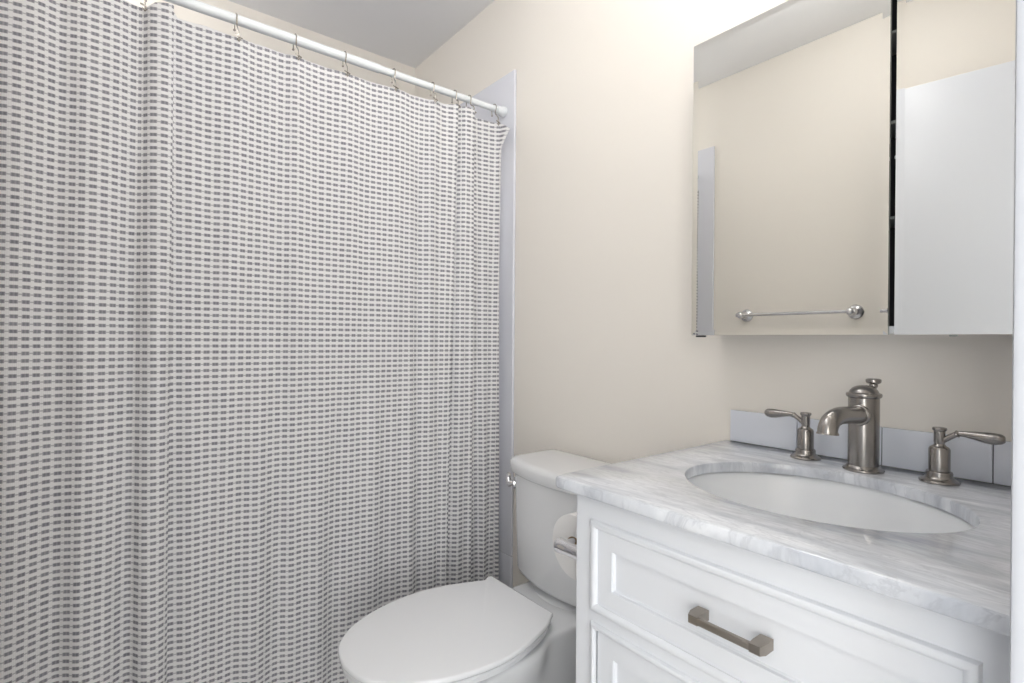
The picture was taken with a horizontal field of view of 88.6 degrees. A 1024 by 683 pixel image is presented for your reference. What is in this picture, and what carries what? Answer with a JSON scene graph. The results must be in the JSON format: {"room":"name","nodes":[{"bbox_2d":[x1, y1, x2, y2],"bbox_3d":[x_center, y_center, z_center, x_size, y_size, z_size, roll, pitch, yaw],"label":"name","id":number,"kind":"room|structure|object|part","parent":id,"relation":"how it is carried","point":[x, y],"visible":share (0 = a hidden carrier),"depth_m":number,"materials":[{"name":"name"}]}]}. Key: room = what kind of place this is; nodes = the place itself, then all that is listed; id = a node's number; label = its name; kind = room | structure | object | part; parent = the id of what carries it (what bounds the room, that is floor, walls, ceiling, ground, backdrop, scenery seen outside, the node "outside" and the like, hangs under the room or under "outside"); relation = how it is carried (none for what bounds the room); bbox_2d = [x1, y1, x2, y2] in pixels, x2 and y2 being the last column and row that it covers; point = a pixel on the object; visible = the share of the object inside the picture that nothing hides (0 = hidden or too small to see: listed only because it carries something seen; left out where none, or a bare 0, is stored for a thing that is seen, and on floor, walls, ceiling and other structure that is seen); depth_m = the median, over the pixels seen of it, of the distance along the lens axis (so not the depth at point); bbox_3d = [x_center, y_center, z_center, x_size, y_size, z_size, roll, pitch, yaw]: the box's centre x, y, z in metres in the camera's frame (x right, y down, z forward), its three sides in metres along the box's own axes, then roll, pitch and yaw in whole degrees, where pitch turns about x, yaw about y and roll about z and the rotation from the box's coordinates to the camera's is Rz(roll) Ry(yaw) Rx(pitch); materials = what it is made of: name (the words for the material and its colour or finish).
{"room":"bathroom","nodes":[
{"label":"bathroom","id":0,"kind":"room"},
{"bbox_2d":[125,0,414,95],"bbox_3d":[-1.096,-0.119,2.138,1.485,2.431,0.100,0,0,-38],"label":"wall","id":1,"kind":"structure","parent":0,"point":[182,13],"depth_m":2.20,"materials":[{"name":"white paint"}]},
{"bbox_2d":[228,0,493,67],"bbox_3d":[-0.307,-1.350,0.579,4.380,0.050,3.509,0,0,-38],"label":"ceiling","id":2,"kind":"structure","parent":0,"point":[407,32],"depth_m":2.17,"materials":[{"name":"white paint"}]},
{"bbox_2d":[415,0,1012,586],"bbox_3d":[0.265,-0.108,1.688,0.100,2.431,2.489,0,0,-38],"label":"wall","id":3,"kind":"structure","parent":0,"point":[609,366],"depth_m":1.51,"materials":[{"name":"white paint"}]},
{"bbox_2d":[691,0,1015,336],"bbox_3d":[0.664,-0.346,1.006,0.115,0.677,0.640,0,0,-38],"label":"upper cabinet","id":4,"kind":"object","parent":3,"relation":"attached to","point":[853,160],"visible":1,"depth_m":0.96,"materials":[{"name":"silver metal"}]},
{"bbox_3d":[0.543,-0.349,1.072,0.007,0.672,0.388,0,0,-38],"label":"mirror door","id":5,"kind":"part","parent":4,"relation":"part of","materials":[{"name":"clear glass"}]},
{"bbox_2d":[890,216,894,227],"bbox_3d":[0.667,-0.220,1.010,0.086,0.005,0.610,0,0,-38],"label":"shelf","id":6,"kind":"object","parent":4,"relation":"attached to","point":[892,219],"depth_m":0.96,"materials":[{"name":"clear glass"}]},
{"bbox_3d":[0.706,-0.348,1.039,0.007,0.642,0.610,0,0,-38],"label":"panel","id":7,"kind":"part","parent":4,"relation":"part of","materials":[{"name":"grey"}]},
{"bbox_2d":[891,120,895,138],"bbox_3d":[0.669,-0.390,1.010,0.086,0.005,0.610,0,0,-38],"label":"shelf","id":8,"kind":"object","parent":4,"relation":"attached to","point":[893,123],"depth_m":0.96,"materials":[{"name":"clear glass"}]},
{"bbox_2d":[892,29,896,55],"bbox_3d":[0.670,-0.550,1.009,0.086,0.005,0.610,0,0,-38],"label":"shelf","id":9,"kind":"object","parent":4,"relation":"attached to","point":[894,33],"depth_m":0.96,"materials":[{"name":"clear glass"}]},
{"bbox_3d":[0.744,-0.347,0.817,0.007,0.672,0.243,0,0,-38],"label":"mirror door","id":10,"kind":"part","parent":4,"relation":"part of","materials":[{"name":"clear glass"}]},
{"bbox_2d":[730,410,1011,486],"bbox_3d":[0.716,0.203,1.022,0.009,0.075,0.610,0,0,-38],"label":"backsplash","id":11,"kind":"structure","parent":3,"relation":"attached to","point":[971,459],"depth_m":1.00,"materials":[{"name":"white tile"}]},
{"bbox_3d":[-0.326,1.131,0.586,4.380,0.050,3.509,0,0,-38],"label":"floor","id":12,"kind":"structure","parent":0,"visible":0},
{"bbox_2d":[338,449,612,682],"bbox_3d":[-0.052,0.730,1.349,0.786,0.751,0.459,0,0,-38],"label":"toilet","id":13,"kind":"object","parent":12,"relation":"on","point":[489,630],"visible":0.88,"depth_m":1.29,"materials":[{"name":"white ceramic"}]},
{"bbox_3d":[-0.159,0.700,1.249,0.485,0.016,0.373,0,0,-38],"label":"seat","id":14,"kind":"part","parent":13,"relation":"part of","materials":[{"name":"white plastic"}]},
{"bbox_3d":[-0.160,0.682,1.248,0.492,0.013,0.381,0,0,-38],"label":"lid","id":15,"kind":"part","parent":13,"relation":"part of","materials":[{"name":"white plastic"}]},
{"bbox_3d":[-0.010,0.433,1.644,0.021,0.040,0.045,0,0,-13],"label":"handle","id":16,"kind":"part","parent":13,"relation":"part of","materials":[{"name":"silver metal"}]},
{"bbox_3d":[0.004,0.438,1.627,0.024,0.038,0.038,0,0,10],"label":"flush lever","id":17,"kind":"part","parent":13,"relation":"part of","materials":[{"name":"silver metal"}]},
{"bbox_3d":[0.180,0.552,1.514,0.219,0.302,0.408,0,0,-38],"label":"tank","id":18,"kind":"part","parent":13,"relation":"part of","materials":[{"name":"white ceramic"}]},
{"bbox_3d":[0.177,0.379,1.510,0.231,0.045,0.434,0,0,-38],"label":"tank lid","id":19,"kind":"part","parent":13,"relation":"part of","materials":[{"name":"white ceramic"}]},
{"bbox_2d":[460,69,516,587],"bbox_3d":[-0.805,0.048,1.767,1.484,2.103,0.844,0,0,-38],"label":"tub surround","id":20,"kind":"object","parent":12,"relation":"on","point":[502,92],"visible":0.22,"depth_m":1.95,"materials":[{"name":"white tile"}]},
{"bbox_2d":[164,0,506,116],"bbox_3d":[-0.603,-0.863,1.515,1.460,0.039,0.039,0,0,-38],"label":"shower rod","id":21,"kind":"object","parent":20,"relation":"attached to","point":[195,5],"visible":0.96,"depth_m":1.54,"materials":[{"name":"white metal"}]},
{"bbox_2d":[140,0,147,10],"bbox_3d":[-0.894,-0.837,1.276,0.019,0.089,0.052,0,0,-38],"label":"curtain hook","id":22,"kind":"object","parent":21,"relation":"hanging from","point":[145,1],"visible":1,"depth_m":1.26,"materials":[{"name":"silver metal"}]},
{"bbox_2d":[233,13,242,41],"bbox_3d":[-0.734,-0.836,1.402,0.019,0.089,0.052,0,0,-38],"label":"curtain hook","id":23,"kind":"object","parent":21,"relation":"hanging from","point":[238,35],"visible":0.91,"depth_m":1.39,"materials":[{"name":"silver metal"}]},
{"bbox_2d":[292,33,301,59],"bbox_3d":[-0.615,-0.837,1.495,0.019,0.087,0.052,0,0,-38],"label":"curtain hook","id":24,"kind":"object","parent":21,"relation":"hanging from","point":[298,55],"visible":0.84,"depth_m":1.48,"materials":[{"name":"silver metal"}]},
{"bbox_2d":[342,51,349,76],"bbox_3d":[-0.505,-0.835,1.582,0.019,0.089,0.052,0,0,-38],"label":"curtain hook","id":25,"kind":"object","parent":21,"relation":"hanging from","point":[348,73],"visible":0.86,"depth_m":1.57,"materials":[{"name":"silver metal"}]},
{"bbox_2d":[391,68,398,90],"bbox_3d":[-0.381,-0.836,1.679,0.020,0.086,0.052,0,0,-38],"label":"curtain hook","id":26,"kind":"object","parent":21,"relation":"hanging from","point":[393,68],"visible":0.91,"depth_m":1.67,"materials":[{"name":"silver metal"}]},
{"bbox_2d":[430,82,437,102],"bbox_3d":[-0.269,-0.837,1.766,0.020,0.083,0.054,0,0,-38],"label":"curtain hook","id":27,"kind":"object","parent":21,"relation":"hanging from","point":[432,82],"visible":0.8,"depth_m":1.76,"materials":[{"name":"silver metal"}]},
{"bbox_2d":[451,90,460,108],"bbox_3d":[-0.198,-0.840,1.825,0.019,0.075,0.048,0,0,-38],"label":"curtain hook","id":28,"kind":"object","parent":21,"relation":"hanging from","point":[459,106],"visible":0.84,"depth_m":1.82,"materials":[{"name":"silver metal"}]},
{"bbox_2d":[491,104,499,125],"bbox_3d":[-0.064,-0.831,1.925,0.020,0.092,0.056,0,0,-38],"label":"curtain hook","id":29,"kind":"object","parent":21,"relation":"hanging from","point":[493,104],"visible":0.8,"depth_m":1.92,"materials":[{"name":"silver metal"}]},
{"bbox_2d":[0,0,509,682],"bbox_3d":[-0.604,0.121,1.491,1.431,1.882,0.065,0,0,-37],"label":"shower curtain","id":30,"kind":"object","parent":29,"relation":"hanging from","point":[249,291],"visible":0.95,"depth_m":1.37,"materials":[{"name":"fabric"}]},
{"bbox_2d":[576,494,1009,682],"bbox_3d":[0.488,0.686,0.852,0.571,0.851,0.570,0,0,-38],"label":"vanity cabinet","id":31,"kind":"object","parent":12,"relation":"on","point":[657,601],"visible":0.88,"depth_m":0.69,"materials":[{"name":"white paint"}]},
{"bbox_2d":[554,537,576,559],"bbox_3d":[0.171,0.400,1.031,0.171,0.050,0.106,0,0,-38],"label":"toilet paper holder","id":32,"kind":"object","parent":31,"relation":"attached to","point":[568,547],"visible":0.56,"depth_m":1.01,"materials":[{"name":"silver metal"}]},
{"bbox_2d":[553,512,576,579],"bbox_3d":[0.162,0.410,1.074,0.100,0.128,0.128,0,0,-38],"label":"toilet paper roll","id":33,"kind":"object","parent":32,"relation":"on","point":[565,527],"visible":0.09,"depth_m":1.06,"materials":[{"name":"white paper"}]},
{"bbox_3d":[0.325,0.684,1.084,0.542,0.851,0.003,0,0,-38],"label":"frame","id":34,"kind":"part","parent":31,"relation":"part of","materials":[{"name":"white paint"}]},
{"bbox_3d":[0.221,0.731,0.791,0.019,0.492,0.234,0,0,-38],"label":"door","id":35,"kind":"part","parent":31,"relation":"part of","materials":[{"name":"white paint"}]},
{"bbox_3d":[0.284,0.731,0.690,0.008,0.519,0.496,0,0,-38],"label":"bead moulding","id":36,"kind":"part","parent":31,"relation":"part of","materials":[{"name":"white paint"}]},
{"bbox_3d":[0.280,0.375,0.680,0.029,0.014,0.104,0,0,-38],"label":"handle","id":37,"kind":"part","parent":31,"relation":"part of","materials":[{"name":"grey metal"}]},
{"bbox_3d":[0.296,0.378,0.697,0.019,0.127,0.474,0,0,-38],"label":"drawer","id":38,"kind":"part","parent":31,"relation":"part of","materials":[{"name":"white paint"}]},
{"bbox_2d":[556,440,1010,636],"bbox_3d":[0.489,0.249,0.856,0.570,0.020,0.626,0,0,-38],"label":"countertop","id":39,"kind":"structure","parent":31,"relation":"on","point":[964,576],"depth_m":0.68,"materials":[{"name":"grey stone"}]},
{"bbox_2d":[764,409,820,460],"bbox_3d":[0.587,0.192,1.100,0.057,0.094,0.112,0,0,-38],"label":"tap","id":40,"kind":"object","parent":39,"relation":"on","point":[805,450],"visible":1,"depth_m":1.07,"materials":[{"name":"silver metal"}]},
{"bbox_3d":[0.578,0.158,1.112,0.019,0.025,0.081,0,0,-38],"label":"lever","id":41,"kind":"part","parent":40,"relation":"part of","materials":[{"name":"silver metal"}]},
{"bbox_3d":[0.604,0.161,1.079,0.021,0.030,0.021,0,0,-38],"label":"stem","id":42,"kind":"part","parent":40,"relation":"part of","materials":[{"name":"silver metal"}]},
{"bbox_2d":[688,472,974,532],"bbox_3d":[0.485,0.335,0.852,0.384,0.148,0.464,0,0,-38],"label":"sink","id":43,"kind":"object","parent":39,"relation":"in","point":[813,499],"visible":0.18,"depth_m":0.97,"materials":[{"name":"white ceramic"}]},
{"bbox_2d":[816,378,884,473],"bbox_3d":[0.603,0.155,0.937,0.222,0.170,0.066,0,0,-38],"label":"faucet","id":44,"kind":"object","parent":39,"relation":"on","point":[862,413],"visible":1,"depth_m":0.96,"materials":[{"name":"silver metal"}]},
{"bbox_3d":[0.580,0.136,0.919,0.162,0.043,0.034,0,0,-38],"label":"spout","id":45,"kind":"part","parent":44,"relation":"part of","materials":[{"name":"silver metal"}]},
{"bbox_3d":[0.684,0.115,0.993,0.026,0.090,0.026,0,0,-38],"label":"lift rod","id":46,"kind":"part","parent":44,"relation":"part of","materials":[{"name":"silver metal"}]},
{"bbox_2d":[918,427,1005,485],"bbox_3d":[0.751,0.194,0.879,0.057,0.094,0.112,0,0,-38],"label":"tap","id":47,"kind":"object","parent":39,"relation":"on","point":[938,472],"visible":1,"depth_m":0.89,"materials":[{"name":"silver metal"}]},
{"bbox_3d":[0.734,0.162,0.900,0.021,0.030,0.021,0,0,-38],"label":"stem","id":48,"kind":"part","parent":47,"relation":"part of","materials":[{"name":"silver metal"}]},
{"bbox_3d":[0.760,0.160,0.867,0.019,0.025,0.081,0,0,-38],"label":"lever","id":49,"kind":"part","parent":47,"relation":"part of","materials":[{"name":"silver metal"}]},
{"bbox_3d":[0.362,-0.104,0.280,1.485,2.431,0.115,0,0,-38],"label":"wall","id":50,"kind":"structure","parent":0,"visible":0},
{"bbox_2d":[1009,0,1023,682],"bbox_3d":[0.115,0.056,0.098,0.816,2.110,0.135,0,0,-38],"label":"trim","id":51,"kind":"structure","parent":50,"relation":"attached to","point":[1016,647],"depth_m":0.36,"materials":[{"name":"grey paint"}]}
]}

